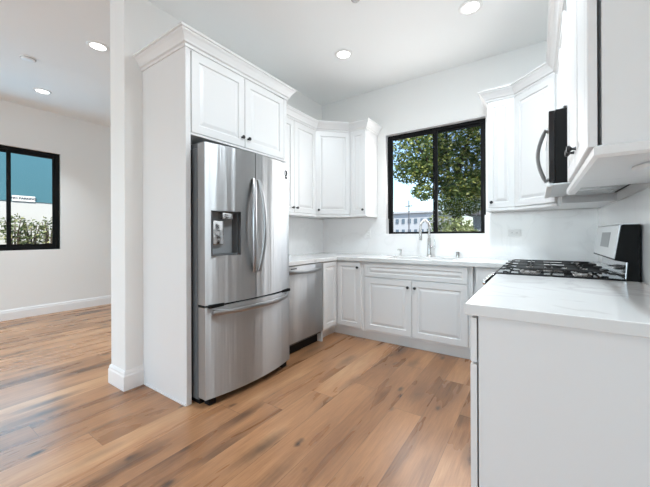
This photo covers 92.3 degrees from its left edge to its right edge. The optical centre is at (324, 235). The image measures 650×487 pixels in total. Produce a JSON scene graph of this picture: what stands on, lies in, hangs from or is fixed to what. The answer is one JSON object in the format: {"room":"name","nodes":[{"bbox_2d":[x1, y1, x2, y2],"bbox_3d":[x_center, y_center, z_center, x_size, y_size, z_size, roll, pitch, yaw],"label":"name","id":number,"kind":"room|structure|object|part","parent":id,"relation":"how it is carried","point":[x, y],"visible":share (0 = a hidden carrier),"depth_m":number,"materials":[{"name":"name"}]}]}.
{"room":"kitchen","nodes":[
{"label":"kitchen","id":0,"kind":"room"},
{"bbox_2d":[0,100,110,310],"bbox_3d":[-5.598,-0.338,2.731,0.140,3.043,9.213,0,0,34],"label":"wall","id":1,"kind":"structure","parent":0,"point":[81,267],"depth_m":4.91,"materials":[{"name":"white paint"}]},
{"bbox_2d":[0,145,59,250],"bbox_3d":[-4.542,-0.518,4.265,0.070,1.467,1.438,0,0,34],"label":"window","id":2,"kind":"structure","parent":1,"relation":"in","point":[8,246],"depth_m":4.63,"materials":[{"name":"black metal"}]},
{"bbox_3d":[-4.696,-0.518,4.072,0.025,1.377,0.855,0,0,34],"label":"sash","id":3,"kind":"part","parent":2,"relation":"part of","materials":[{"name":"black metal"}]},
{"bbox_2d":[0,295,110,321],"bbox_3d":[-5.528,1.110,2.686,0.016,0.146,9.213,0,0,34],"label":"baseboard","id":4,"kind":"structure","parent":1,"relation":"attached to","point":[17,313],"depth_m":4.73,"materials":[{"name":"paint"}]},
{"bbox_2d":[110,0,322,370],"bbox_3d":[-0.870,-0.356,3.498,0.238,3.043,2.621,0,0,34],"label":"wall","id":5,"kind":"structure","parent":0,"point":[134,24],"depth_m":2.41,"materials":[{"name":"white paint"}]},
{"bbox_2d":[108,364,143,391],"bbox_3d":[-0.869,1.092,3.491,0.270,0.146,2.637,0,0,34],"label":"baseboard","id":6,"kind":"structure","parent":5,"relation":"attached to","point":[123,380],"depth_m":2.39,"materials":[{"name":"paint"}]},
{"bbox_2d":[284,118,315,216],"bbox_3d":[-0.468,-0.754,3.548,0.373,1.039,0.816,0,0,34],"label":"upper cabinet","id":7,"kind":"object","parent":5,"relation":"attached to","point":[301,162],"visible":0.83,"depth_m":3.57,"materials":[{"name":"paint"}]},
{"bbox_3d":[-0.463,-0.762,3.298,0.021,1.015,0.401,0,0,34],"label":"door","id":8,"kind":"part","parent":7,"relation":"part of","materials":[{"name":"paint"}]},
{"bbox_3d":[-0.235,-0.763,3.633,0.021,1.015,0.401,0,0,34],"label":"door","id":9,"kind":"part","parent":7,"relation":"part of","materials":[{"name":"paint"}]},
{"bbox_2d":[289,217,322,254],"bbox_3d":[-0.459,0.014,3.874,0.016,0.472,1.507,0,0,34],"label":"backsplash","id":10,"kind":"structure","parent":5,"relation":"attached to","point":[305,235],"depth_m":4.15,"materials":[{"name":"stone"}]},
{"bbox_2d":[0,304,471,486],"bbox_3d":[-2.824,1.231,0.845,6.838,0.120,9.493,0,0,34],"label":"floor","id":11,"kind":"structure","parent":0,"point":[343,410],"depth_m":1.96,"materials":[{"name":"brown wood"}]},
{"bbox_2d":[133,21,296,406],"bbox_3d":[-0.871,-0.113,2.698,0.660,2.556,1.172,0,0,34],"label":"tall cabinet","id":12,"kind":"object","parent":11,"relation":"on","point":[188,98],"visible":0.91,"depth_m":2.29,"materials":[{"name":"paint"}]},
{"bbox_3d":[-1.179,-0.062,2.305,0.592,2.455,0.038,0,0,34],"label":"panel","id":13,"kind":"part","parent":12,"relation":"part of","materials":[{"name":"paint"}]},
{"bbox_3d":[-0.875,-1.339,2.699,0.660,0.104,1.172,0,0,34],"label":"crown moulding","id":14,"kind":"part","parent":12,"relation":"part of","materials":[{"name":"paint"}]},
{"bbox_3d":[-0.799,-1.000,2.363,0.021,0.565,0.474,0,0,34],"label":"door","id":15,"kind":"part","parent":12,"relation":"part of","materials":[{"name":"paint"}]},
{"bbox_3d":[-0.665,-0.706,2.558,0.022,0.016,0.962,0,0,34],"label":"rail","id":16,"kind":"part","parent":12,"relation":"part of","materials":[{"name":"paint"}]},
{"bbox_3d":[-0.529,-1.001,2.758,0.021,0.565,0.474,0,0,34],"label":"door","id":17,"kind":"part","parent":12,"relation":"part of","materials":[{"name":"paint"}]},
{"bbox_2d":[191,141,289,405],"bbox_3d":[-0.784,0.262,2.590,0.785,1.805,0.854,0,0,34],"label":"refrigerator","id":18,"kind":"object","parent":11,"relation":"on","point":[240,289],"visible":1,"depth_m":2.26,"materials":[{"name":"metal"}]},
{"bbox_3d":[-0.715,-0.141,2.243,0.057,0.049,0.093,0,0,34],"label":"dispenser spout","id":19,"kind":"part","parent":18,"relation":"part of","materials":[{"name":"metal"}]},
{"bbox_3d":[-0.699,-0.076,2.256,0.135,1.100,0.399,0,0,34],"label":"door","id":20,"kind":"part","parent":18,"relation":"part of","materials":[{"name":"metal"}]},
{"bbox_3d":[-0.567,0.796,2.444,0.135,0.618,0.854,0,0,34],"label":"freezer drawer","id":21,"kind":"part","parent":18,"relation":"part of","materials":[{"name":"metal"}]},
{"bbox_3d":[-0.515,0.525,2.395,0.123,0.038,0.751,0,0,34],"label":"handle","id":22,"kind":"part","parent":18,"relation":"part of","materials":[{"name":"metal"}]},
{"bbox_3d":[-0.531,-0.077,2.344,0.043,0.706,0.088,0,0,-29],"label":"handle","id":23,"kind":"part","parent":18,"relation":"part of","materials":[{"name":"metal"}]},
{"bbox_3d":[-0.491,-0.077,2.402,0.088,0.706,0.043,0,0,7],"label":"handle","id":24,"kind":"part","parent":18,"relation":"part of","materials":[{"name":"metal"}]},
{"bbox_3d":[-0.457,-0.077,2.612,0.135,1.100,0.449,0,0,34],"label":"door","id":25,"kind":"part","parent":18,"relation":"part of","materials":[{"name":"metal"}]},
{"bbox_2d":[289,262,322,353],"bbox_3d":[-0.405,0.729,3.287,0.625,0.868,0.598,0,0,34],"label":"dishwasher","id":26,"kind":"object","parent":11,"relation":"on","point":[305,280],"visible":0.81,"depth_m":3.14,"materials":[{"name":"metal"}]},
{"bbox_3d":[-0.173,0.355,3.128,0.060,0.046,0.562,0,0,34],"label":"handle","id":27,"kind":"part","parent":26,"relation":"part of","materials":[{"name":"metal"}]},
{"bbox_2d":[317,260,365,341],"bbox_3d":[0.114,0.725,3.842,0.934,0.874,0.890,0,0,34],"label":"base cabinet","id":28,"kind":"object","parent":11,"relation":"on","point":[342,279],"visible":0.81,"depth_m":3.54,"materials":[{"name":"paint"}]},
{"bbox_3d":[-0.066,1.112,3.442,0.084,0.100,0.018,0,0,34],"label":"return panel","id":29,"kind":"part","parent":28,"relation":"part of","materials":[{"name":"paint"}]},
{"bbox_3d":[0.052,0.667,3.521,0.021,0.730,0.270,0,0,34],"label":"door","id":30,"kind":"part","parent":28,"relation":"part of","materials":[{"name":"paint"}]},
{"bbox_3d":[0.276,0.666,3.554,0.306,0.730,0.021,0,0,34],"label":"door","id":31,"kind":"part","parent":28,"relation":"part of","materials":[{"name":"paint"}]},
{"bbox_2d":[289,253,601,267],"bbox_3d":[0.788,0.265,3.023,3.001,0.040,1.511,0,0,34],"label":"countertop","id":32,"kind":"structure","parent":28,"relation":"on","point":[300,259],"depth_m":3.24,"materials":[{"name":"stone"}]},
{"bbox_2d":[419,219,434,256],"bbox_3d":[1.149,0.031,3.545,0.187,0.425,0.082,0,0,-5],"label":"kitchen faucet","id":33,"kind":"object","parent":32,"relation":"on","point":[424,220],"visible":1,"depth_m":3.54,"materials":[{"name":"silver metal"}]},
{"bbox_3d":[1.133,-0.069,3.539,0.149,0.225,0.025,0,0,-23],"label":"spout","id":34,"kind":"part","parent":33,"relation":"part of","materials":[{"name":"silver metal"}]},
{"bbox_2d":[363,261,469,358],"bbox_3d":[1.025,0.721,3.378,1.090,0.874,0.632,0,0,34],"label":"base cabinet","id":35,"kind":"object","parent":11,"relation":"on","point":[418,306],"visible":0.88,"depth_m":3.10,"materials":[{"name":"paint"}]},
{"bbox_3d":[0.660,0.745,3.293,0.519,0.568,0.020,0,0,34],"label":"door","id":36,"kind":"part","parent":35,"relation":"part of","materials":[{"name":"paint"}]},
{"bbox_3d":[0.876,0.374,3.146,1.043,0.152,0.020,0,0,34],"label":"drawer","id":37,"kind":"part","parent":35,"relation":"part of","materials":[{"name":"paint"}]},
{"bbox_3d":[1.094,0.743,2.998,0.519,0.568,0.020,0,0,34],"label":"door","id":38,"kind":"part","parent":35,"relation":"part of","materials":[{"name":"paint"}]},
{"bbox_2d":[470,267,498,317],"bbox_3d":[1.876,0.717,2.816,0.945,0.874,0.601,0,0,34],"label":"base cabinet","id":39,"kind":"object","parent":11,"relation":"on","point":[477,274],"visible":0.05,"depth_m":2.80,"materials":[{"name":"paint"}]},
{"bbox_3d":[1.461,0.660,2.747,0.233,0.732,0.020,0,0,34],"label":"filler panel","id":40,"kind":"part","parent":39,"relation":"part of","materials":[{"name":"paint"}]},
{"bbox_2d":[470,315,649,486],"bbox_3d":[0.934,0.720,1.163,0.701,0.874,0.504,0,0,34],"label":"base cabinet","id":41,"kind":"object","parent":11,"relation":"on","point":[552,406],"visible":0.84,"depth_m":0.99,"materials":[{"name":"paint"}]},
{"bbox_3d":[0.679,0.379,1.339,0.022,0.158,0.496,0,0,34],"label":"drawer","id":42,"kind":"part","parent":41,"relation":"part of","materials":[{"name":"paint"}]},
{"bbox_3d":[0.680,0.748,1.339,0.022,0.560,0.496,0,0,34],"label":"door","id":43,"kind":"part","parent":41,"relation":"part of","materials":[{"name":"paint"}]},
{"bbox_2d":[465,274,649,337],"bbox_3d":[1.067,0.262,1.358,0.666,0.040,1.031,0,0,34],"label":"countertop","id":44,"kind":"structure","parent":41,"relation":"on","point":[608,306],"depth_m":1.12,"materials":[{"name":"stone"}]},
{"bbox_2d":[482,223,639,284],"bbox_3d":[1.530,0.547,2.131,0.747,1.216,0.757,0,0,34],"label":"gas range","id":45,"kind":"object","parent":11,"relation":"on","point":[618,245],"visible":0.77,"depth_m":1.82,"materials":[{"name":"black metal"}]},
{"bbox_3d":[1.319,0.227,2.006,0.114,0.012,0.114,0,0,34],"label":"burner","id":46,"kind":"part","parent":45,"relation":"part of","materials":[{"name":"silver metal"}]},
{"bbox_2d":[497,264,625,279],"bbox_3d":[1.548,0.235,2.118,0.597,0.005,0.741,0,0,34],"label":"cooktop","id":47,"kind":"object","parent":45,"relation":"in","point":[512,271],"depth_m":1.89,"materials":[{"name":"black metal"}]},
{"bbox_3d":[1.534,0.226,1.860,0.096,0.012,0.096,0,0,34],"label":"burner","id":48,"kind":"part","parent":45,"relation":"part of","materials":[{"name":"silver metal"}]},
{"bbox_3d":[1.796,0.182,1.949,0.010,0.097,0.737,0,0,34],"label":"riser panel","id":49,"kind":"part","parent":45,"relation":"part of","materials":[{"name":"metal"}]},
{"bbox_3d":[1.793,0.032,1.951,0.093,0.188,0.733,0,0,34],"label":"control panel","id":50,"kind":"part","parent":45,"relation":"part of","materials":[{"name":"metal"}]},
{"bbox_2d":[0,0,566,126],"bbox_3d":[-2.837,-1.972,0.847,6.838,0.200,9.493,0,0,34],"label":"ceiling","id":51,"kind":"structure","parent":0,"point":[296,42],"depth_m":3.00,"materials":[{"name":"white paint"}]},
{"bbox_2d":[19,54,36,62],"bbox_3d":[-3.131,-1.854,3.290,0.132,0.030,0.132,0,0,34],"label":"smoke detector","id":52,"kind":"object","parent":51,"relation":"attached to","point":[26,58],"visible":1,"depth_m":3.27,"materials":[{"name":"white plastic"}]},
{"bbox_2d":[33,88,51,94],"bbox_3d":[-3.655,-1.860,4.037,0.184,0.012,0.184,0,0,34],"label":"recessed light","id":53,"kind":"object","parent":51,"relation":"in","point":[38,90],"visible":1,"depth_m":4.04,"materials":[{"name":"white plastic"}]},
{"bbox_2d":[86,40,108,51],"bbox_3d":[-2.245,-1.867,3.087,0.184,0.012,0.184,0,0,34],"label":"recessed light","id":54,"kind":"object","parent":51,"relation":"in","point":[101,47],"visible":1,"depth_m":3.08,"materials":[{"name":"white plastic"}]},
{"bbox_2d":[335,49,351,59],"bbox_3d":[0.192,-1.876,3.240,0.184,0.012,0.184,0,0,34],"label":"recessed light","id":55,"kind":"object","parent":51,"relation":"in","point":[342,54],"visible":1,"depth_m":3.23,"materials":[{"name":"white plastic"}]},
{"bbox_2d":[458,0,482,15],"bbox_3d":[1.203,-1.881,2.579,0.184,0.012,0.184,0,0,34],"label":"recessed light","id":56,"kind":"object","parent":51,"relation":"in","point":[469,7],"visible":1,"depth_m":2.58,"materials":[{"name":"white plastic"}]},
{"bbox_2d":[322,40,599,259],"bbox_3d":[-0.198,-0.358,4.711,6.838,3.043,0.140,0,0,34],"label":"wall","id":57,"kind":"structure","parent":0,"point":[451,94],"depth_m":3.62,"materials":[{"name":"white paint"}]},
{"bbox_2d":[302,131,359,218],"bbox_3d":[0.049,-0.755,4.066,0.645,1.039,0.647,0,0,34],"label":"upper cabinet","id":58,"kind":"object","parent":57,"relation":"attached to","point":[332,149],"visible":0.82,"depth_m":3.83,"materials":[{"name":"paint"}]},
{"bbox_3d":[0.096,-0.764,3.843,0.435,1.015,0.021,0,0,-11],"label":"door","id":59,"kind":"part","parent":58,"relation":"part of","materials":[{"name":"paint"}]},
{"bbox_2d":[350,130,377,214],"bbox_3d":[0.483,-0.757,3.941,0.227,1.039,0.366,0,0,34],"label":"upper cabinet","id":60,"kind":"object","parent":57,"relation":"attached to","point":[363,143],"visible":1,"depth_m":3.83,"materials":[{"name":"paint"}]},
{"bbox_2d":[289,212,377,217],"bbox_3d":[-0.009,-0.238,3.666,1.533,0.032,0.379,0,0,-30],"label":"rail","id":61,"kind":"object","parent":60,"relation":"attached to","point":[290,213],"visible":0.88,"depth_m":3.80,"materials":[{"name":"paint"}]},
{"bbox_2d":[286,103,381,135],"bbox_3d":[0.035,-1.327,3.640,1.562,0.104,0.427,0,0,-29],"label":"crown molding","id":62,"kind":"structure","parent":60,"relation":"attached to","point":[293,113],"depth_m":3.77,"materials":[{"name":"paint"}]},
{"bbox_3d":[0.406,-0.765,3.822,0.213,1.015,0.021,0,0,34],"label":"door","id":63,"kind":"part","parent":60,"relation":"part of","materials":[{"name":"paint"}]},
{"bbox_2d":[366,229,370,237],"bbox_3d":[0.565,-0.018,4.083,0.070,0.115,0.008,0,0,34],"label":"wall outlet","id":64,"kind":"object","parent":57,"relation":"attached to","point":[368,232],"visible":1,"depth_m":4.08,"materials":[{"name":"white plastic"}]},
{"bbox_2d":[385,115,486,218],"bbox_3d":[1.261,-0.745,3.671,1.150,1.061,0.067,0,0,34],"label":"trim","id":65,"kind":"structure","parent":57,"relation":"attached to","point":[480,117],"depth_m":3.96,"materials":[{"name":"paint"}]},
{"bbox_2d":[388,118,485,233],"bbox_3d":[1.295,-0.647,3.721,1.150,1.256,0.066,0,0,34],"label":"window","id":66,"kind":"structure","parent":57,"relation":"in","point":[480,122],"depth_m":3.68,"materials":[{"name":"black metal"}]},
{"bbox_3d":[1.088,-0.635,3.852,0.590,1.218,0.024,0,0,34],"label":"sash","id":67,"kind":"part","parent":66,"relation":"part of","materials":[{"name":"black metal"}]},
{"bbox_3d":[1.524,-0.637,3.586,0.550,1.218,0.024,0,0,34],"label":"sash","id":68,"kind":"part","parent":66,"relation":"part of","materials":[{"name":"black metal"}]},
{"bbox_2d":[323,209,597,261],"bbox_3d":[1.235,0.007,3.681,3.033,0.472,0.082,0,0,34],"label":"backsplash","id":69,"kind":"structure","parent":57,"relation":"attached to","point":[566,235],"depth_m":3.26,"materials":[{"name":"stone"}]},
{"bbox_2d":[487,98,514,211],"bbox_3d":[1.749,-0.763,3.078,0.235,1.039,0.366,0,0,34],"label":"upper cabinet","id":70,"kind":"object","parent":57,"relation":"attached to","point":[500,114],"visible":0.89,"depth_m":2.96,"materials":[{"name":"paint"}]},
{"bbox_2d":[478,0,564,108],"bbox_3d":[1.376,-1.333,2.000,0.526,0.104,2.724,0,0,21],"label":"crown molding","id":71,"kind":"structure","parent":70,"relation":"attached to","point":[547,69],"depth_m":2.54,"materials":[{"name":"paint"}]},
{"bbox_2d":[508,229,520,235],"bbox_3d":[1.918,-0.024,3.162,0.115,0.070,0.008,0,0,34],"label":"wall outlet","id":72,"kind":"object","parent":57,"relation":"attached to","point":[512,232],"visible":1,"depth_m":3.16,"materials":[{"name":"white plastic"}]},
{"bbox_2d":[514,74,611,210],"bbox_3d":[2.028,-0.764,2.724,0.639,1.039,0.636,0,0,34],"label":"upper cabinet","id":73,"kind":"object","parent":57,"relation":"attached to","point":[532,107],"visible":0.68,"depth_m":2.69,"materials":[{"name":"paint"}]},
{"bbox_2d":[486,202,559,212],"bbox_3d":[1.696,-0.245,2.867,0.232,0.032,0.821,0,0,-7],"label":"rail","id":74,"kind":"object","parent":73,"relation":"attached to","point":[490,210],"visible":1,"depth_m":2.79,"materials":[{"name":"paint"}]},
{"bbox_3d":[1.799,-0.771,2.687,0.021,1.015,0.421,0,0,-9],"label":"door","id":75,"kind":"part","parent":73,"relation":"part of","materials":[{"name":"paint"}]},
{"bbox_2d":[601,183,649,284],"bbox_3d":[-0.062,-0.362,-1.039,0.140,3.043,9.213,0,0,34],"label":"wall","id":76,"kind":"structure","parent":0,"point":[631,189],"depth_m":1.86,"materials":[{"name":"white paint"}]},
{"bbox_2d":[556,9,566,108],"bbox_3d":[1.694,-1.006,1.997,0.372,0.553,0.760,0,0,34],"label":"upper cabinet","id":77,"kind":"object","parent":76,"relation":"attached to","point":[561,70],"visible":0.16,"depth_m":1.82,"materials":[{"name":"paint"}]},
{"bbox_3d":[1.682,-1.007,2.236,0.022,0.543,0.376,0,0,34],"label":"door","id":78,"kind":"part","parent":77,"relation":"part of","materials":[{"name":"paint"}]},
{"bbox_2d":[536,108,630,197],"bbox_3d":[1.653,-0.505,2.026,0.472,0.438,0.758,0,0,34],"label":"microwave","id":79,"kind":"object","parent":77,"relation":"attached to","point":[556,179],"visible":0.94,"depth_m":1.80,"materials":[{"name":"black metal"}]},
{"bbox_3d":[1.300,-0.468,1.862,0.073,0.320,0.028,0,0,34],"label":"handle","id":80,"kind":"part","parent":79,"relation":"part of","materials":[{"name":"metal"}]},
{"bbox_3d":[1.523,-0.515,2.115,0.028,0.412,0.756,0,0,34],"label":"door","id":81,"kind":"part","parent":79,"relation":"part of","materials":[{"name":"black glass"}]},
{"bbox_3d":[1.670,-0.298,2.015,0.375,0.008,0.740,0,0,34],"label":"plate","id":82,"kind":"part","parent":79,"relation":"part of","materials":[{"name":"metal"}]},
{"bbox_2d":[561,192,616,203],"bbox_3d":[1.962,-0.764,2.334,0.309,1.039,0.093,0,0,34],"label":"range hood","id":83,"kind":"object","parent":76,"relation":"attached to","point":[612,197],"visible":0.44,"depth_m":2.30,"materials":[{"name":"paint"}]},
{"bbox_2d":[565,0,649,181],"bbox_3d":[1.119,-0.772,1.152,0.372,1.019,0.757,0,0,34],"label":"upper cabinet","id":84,"kind":"object","parent":76,"relation":"attached to","point":[608,41],"visible":0.95,"depth_m":0.91,"materials":[{"name":"paint"}]},
{"bbox_3d":[1.000,-0.337,1.277,0.031,0.029,0.029,0,0,34],"label":"knob","id":85,"kind":"part","parent":84,"relation":"part of","materials":[{"name":"black metal"}]},
{"bbox_3d":[0.960,-0.336,1.218,0.031,0.029,0.029,0,0,34],"label":"knob","id":86,"kind":"part","parent":84,"relation":"part of","materials":[{"name":"black metal"}]},
{"bbox_3d":[1.107,-0.769,1.391,0.022,1.015,0.376,0,0,34],"label":"door","id":87,"kind":"part","parent":84,"relation":"part of","materials":[{"name":"paint"}]},
{"bbox_3d":[0.893,-0.769,1.076,0.022,1.015,0.376,0,0,34],"label":"door","id":88,"kind":"part","parent":84,"relation":"part of","materials":[{"name":"paint"}]},
{"bbox_2d":[567,139,649,194],"bbox_3d":[1.208,-0.244,1.241,0.329,0.036,1.033,0,0,34],"label":"rail","id":89,"kind":"object","parent":84,"relation":"attached to","point":[599,154],"visible":1,"depth_m":0.90,"materials":[{"name":"paint"}]},
{"bbox_2d":[631,162,649,170],"bbox_3d":[1.129,-0.250,0.997,0.018,0.018,0.351,0,0,10],"label":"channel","id":90,"kind":"object","parent":84,"relation":"attached to","point":[645,165],"visible":1,"depth_m":1.13,"materials":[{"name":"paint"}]},
{"bbox_2d":[581,176,649,187],"bbox_3d":[1.432,-0.772,1.556,0.309,1.019,0.258,0,0,34],"label":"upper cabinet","id":91,"kind":"object","parent":76,"relation":"attached to","point":[634,180],"visible":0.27,"depth_m":1.53,"materials":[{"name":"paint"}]},
{"bbox_2d":[598,187,649,284],"bbox_3d":[1.767,0.004,1.783,0.016,0.472,2.457,0,0,34],"label":"backsplash","id":92,"kind":"structure","parent":76,"relation":"attached to","point":[635,208],"depth_m":1.68,"materials":[{"name":"stone"}]},
{"label":"outside","id":93,"kind":"structure","parent":0,"visible":0},
{"bbox_3d":[5.815,1.434,26.291,100.000,0.240,110.000,0,0,34],"label":"ground","id":94,"kind":"structure","parent":93,"visible":0},
{"bbox_2d":[0,213,31,243],"bbox_3d":[-6.023,0.474,6.076,0.534,1.827,0.510,0,0,34],"label":"shrub","id":95,"kind":"object","parent":94,"relation":"on","point":[13,226],"visible":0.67,"depth_m":6.04,"materials":[{"name":"green plant"}]},
{"bbox_3d":[-6.098,0.544,6.133,0.130,1.688,0.036,0,0,39],"label":"stem","id":96,"kind":"part","parent":95,"relation":"part of","materials":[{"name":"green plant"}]},
{"bbox_3d":[-5.938,0.544,6.041,0.129,1.688,0.038,0,0,21],"label":"stem","id":97,"kind":"part","parent":95,"relation":"part of","materials":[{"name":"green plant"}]},
{"bbox_2d":[0,152,51,243],"bbox_3d":[-8.117,-1.704,6.735,3.012,6.200,18.000,0,0,34],"label":"building","id":98,"kind":"structure","parent":94,"relation":"on","point":[30,175],"depth_m":6.67,"materials":[{"name":"white paint"}]},
{"bbox_2d":[11,195,35,201],"bbox_3d":[-6.374,-0.775,6.604,0.010,0.116,0.399,0,0,34],"label":"parking sign","id":99,"kind":"object","parent":98,"relation":"attached to","point":[13,197],"visible":0.99,"depth_m":6.60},
{"bbox_2d":[15,219,46,243],"bbox_3d":[-5.905,0.515,6.283,0.504,1.746,0.493,0,0,34],"label":"shrub","id":100,"kind":"object","parent":94,"relation":"on","point":[36,235],"visible":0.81,"depth_m":6.24,"materials":[{"name":"green plant"}]},
{"bbox_2d":[39,216,51,243],"bbox_3d":[-5.741,0.490,6.493,0.574,1.794,0.366,0,0,34],"label":"shrub","id":101,"kind":"object","parent":94,"relation":"on","point":[46,227],"visible":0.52,"depth_m":6.45,"materials":[{"name":"green plant"}]},
{"bbox_2d":[405,200,412,231],"bbox_3d":[6.880,-0.751,25.560,0.600,4.200,0.100,0,0,34],"label":"utility pole","id":102,"kind":"object","parent":94,"relation":"on","point":[409,205],"visible":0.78,"depth_m":25.54,"materials":[{"name":"white wood"}]},
{"bbox_2d":[393,210,451,231],"bbox_3d":[8.130,-0.498,36.809,12.400,3.700,10.400,0,0,34],"label":"building","id":103,"kind":"structure","parent":94,"relation":"on","point":[400,219],"depth_m":30.53,"materials":[{"name":"white paint"}]},
{"bbox_2d":[393,126,480,230],"bbox_3d":[4.093,-1.954,9.829,4.002,6.629,2.862,0,0,34],"label":"shade tree","id":104,"kind":"object","parent":94,"relation":"on","point":[464,192],"visible":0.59,"depth_m":9.48,"materials":[{"name":"green plant"}]},
{"bbox_2d":[427,210,452,231],"bbox_3d":[3.364,0.304,9.084,0.789,2.098,0.830,0,0,34],"label":"bush","id":105,"kind":"object","parent":94,"relation":"on","point":[442,211],"visible":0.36,"depth_m":9.02,"materials":[{"name":"green plant"}]},
{"bbox_2d":[442,217,476,231],"bbox_3d":[3.220,0.541,7.492,1.041,2.015,1.064,0,0,-29],"label":"bush","id":106,"kind":"object","parent":94,"relation":"on","point":[466,227],"visible":0.13,"depth_m":7.41,"materials":[{"name":"green plant"}]},
{"bbox_2d":[465,211,480,230],"bbox_3d":[9.927,0.090,15.018,5.100,2.480,4.600,0,0,34],"label":"house","id":107,"kind":"structure","parent":94,"relation":"on","point":[476,216],"depth_m":14.52,"materials":[{"name":"grey"}]}
]}

